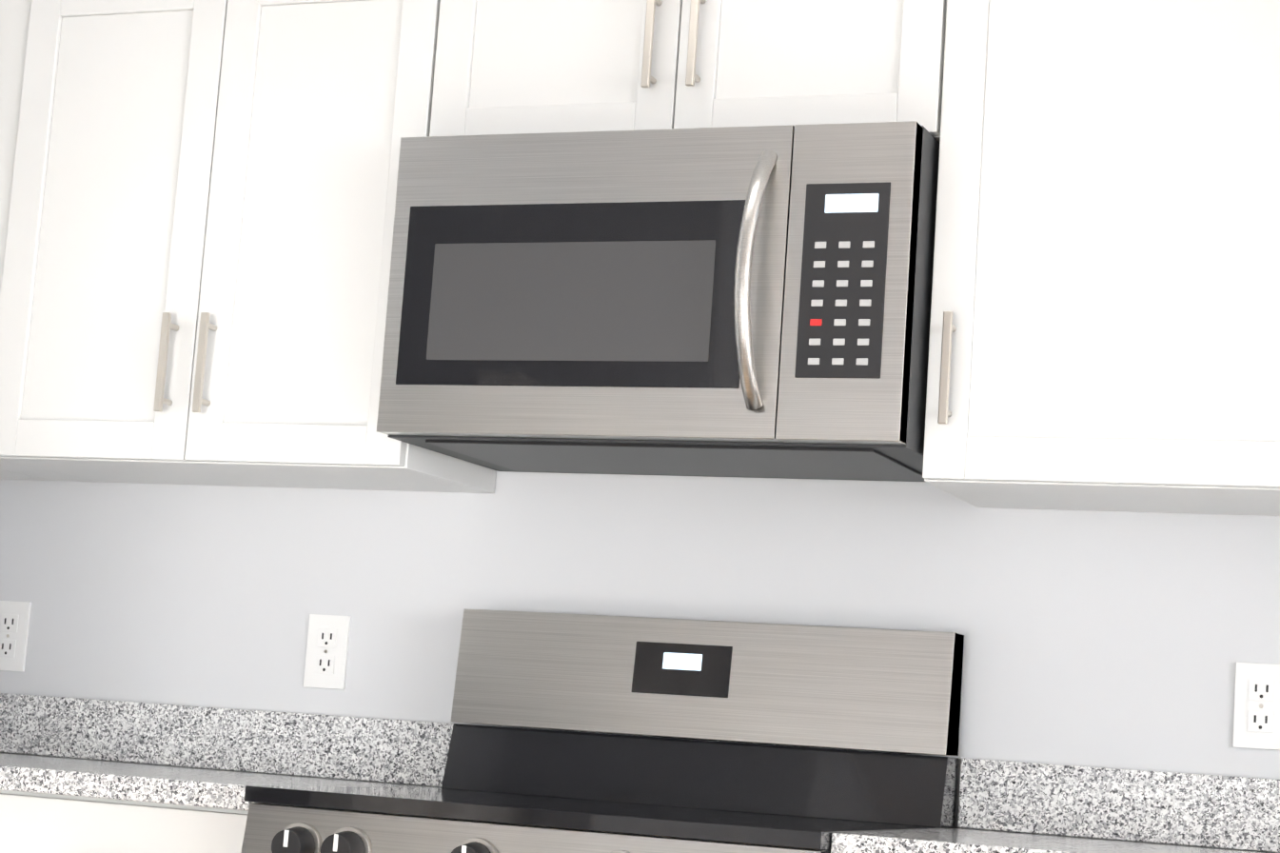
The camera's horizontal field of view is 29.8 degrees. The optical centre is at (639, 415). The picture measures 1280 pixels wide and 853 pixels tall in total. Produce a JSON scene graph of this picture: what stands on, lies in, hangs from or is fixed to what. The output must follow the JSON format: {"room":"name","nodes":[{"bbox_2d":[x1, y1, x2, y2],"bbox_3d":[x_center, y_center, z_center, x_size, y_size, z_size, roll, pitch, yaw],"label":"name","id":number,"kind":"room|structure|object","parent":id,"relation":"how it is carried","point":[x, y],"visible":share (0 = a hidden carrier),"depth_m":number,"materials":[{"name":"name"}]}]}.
{"room":"kitchen","nodes":[
{"label":"kitchen","id":0,"kind":"room"},
{"bbox_2d":[0,470,1279,852],"bbox_3d":[1.883,0.311,2.995,7.250,2.450,0.150,1,-8,21],"label":"wall","id":1,"kind":"structure","parent":0,"point":[1117,640],"depth_m":3.66,"materials":[{"name":"white paint"}]},
{"bbox_2d":[0,600,31,671],"bbox_3d":[-1.061,0.371,4.050,0.072,0.116,0.008,1,-8,21],"label":"electrical outlet","id":2,"kind":"object","parent":1,"relation":"attached to","point":[14,620],"visible":1,"depth_m":4.04,"materials":[{"name":"white plastic"}]},
{"bbox_2d":[0,469,53,480],"bbox_3d":[-1.163,-0.292,4.021,0.306,0.762,0.327,1,-8,21],"label":"upper cabinet","id":3,"kind":"object","parent":1,"relation":"attached to","point":[8,475],"visible":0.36,"depth_m":3.94,"materials":[{"name":"white wood"}]},
{"bbox_2d":[0,692,453,786],"bbox_3d":[-0.769,0.517,3.900,1.092,0.097,0.025,1,-8,21],"label":"backsplash","id":4,"kind":"structure","parent":1,"relation":"attached to","point":[384,750],"depth_m":3.84,"materials":[{"name":"stone"}]},
{"bbox_2d":[0,0,495,492],"bbox_3d":[-0.597,-0.284,3.798,0.725,0.762,0.327,1,-8,21],"label":"upper cabinet","id":5,"kind":"object","parent":1,"relation":"attached to","point":[196,213],"depth_m":3.65,"materials":[{"name":"white wood"}]},
{"bbox_2d":[303,613,351,689],"bbox_3d":[-0.498,0.376,3.829,0.072,0.116,0.008,1,-8,21],"label":"electrical outlet","id":6,"kind":"object","parent":1,"relation":"attached to","point":[326,651],"visible":1,"depth_m":3.83,"materials":[{"name":"white plastic"}]},
{"bbox_2d":[430,0,951,140],"bbox_3d":[0.113,-0.506,3.556,0.768,0.292,0.327,1,-8,21],"label":"upper cabinet","id":7,"kind":"object","parent":1,"relation":"attached to","point":[505,67],"depth_m":3.39,"materials":[{"name":"white wood"}]},
{"bbox_2d":[376,120,939,481],"bbox_3d":[0.060,-0.153,3.438,0.758,0.435,0.477,1,-8,21],"label":"microwave","id":8,"kind":"object","parent":7,"relation":"attached to","point":[749,302],"visible":0.98,"depth_m":3.27,"materials":[{"name":"metal"}]},
{"bbox_2d":[922,0,1279,515],"bbox_3d":[0.741,-0.263,3.272,0.614,0.762,0.327,1,-8,21],"label":"upper cabinet","id":9,"kind":"object","parent":1,"relation":"attached to","point":[1105,323],"depth_m":3.15,"materials":[{"name":"white wood"}]},
{"bbox_2d":[957,757,1279,852],"bbox_3d":[1.030,0.544,3.192,1.236,0.097,0.025,1,-8,21],"label":"backsplash","id":10,"kind":"structure","parent":1,"relation":"attached to","point":[1243,813],"depth_m":3.32,"materials":[{"name":"stone"}]},
{"bbox_2d":[1233,662,1279,749],"bbox_3d":[0.851,0.398,3.298,0.072,0.116,0.008,1,-8,21],"label":"electrical outlet","id":11,"kind":"object","parent":1,"relation":"attached to","point":[1256,722],"visible":1,"depth_m":3.30,"materials":[{"name":"white plastic"}]},
{"bbox_3d":[0.538,1.041,-0.397,7.250,0.080,7.150,1,-8,21],"label":"floor","id":12,"kind":"structure","parent":0,"visible":0},
{"bbox_2d":[0,788,248,852],"bbox_3d":[-0.652,0.991,3.438,0.520,0.881,0.651,1,-8,21],"label":"base cabinet","id":13,"kind":"object","parent":12,"relation":"on","point":[36,822],"visible":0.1,"depth_m":3.22,"materials":[{"name":"white wood"}]},
{"bbox_2d":[240,608,964,852],"bbox_3d":[-0.065,0.840,3.158,0.768,1.186,0.735,1,-8,21],"label":"range","id":14,"kind":"object","parent":12,"relation":"on","point":[513,790],"visible":0.98,"depth_m":3.44,"materials":[{"name":"metal"}]},
{"bbox_3d":[0.840,0.885,1.893,0.626,0.881,2.455,1,-8,21],"label":"base cabinet","id":15,"kind":"object","parent":12,"relation":"on","visible":0},
{"bbox_2d":[0,751,441,809],"bbox_3d":[-0.592,0.540,3.489,0.462,0.032,0.648,1,-8,21],"label":"countertop","id":16,"kind":"structure","parent":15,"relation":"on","point":[195,786],"depth_m":3.23,"materials":[{"name":"stone"}]},
{"bbox_2d":[830,827,1275,852],"bbox_3d":[0.547,0.529,2.833,0.598,0.032,1.039,1,-8,21],"label":"countertop","id":17,"kind":"structure","parent":15,"relation":"on","point":[946,839],"depth_m":2.89,"materials":[{"name":"stone"}]}
]}

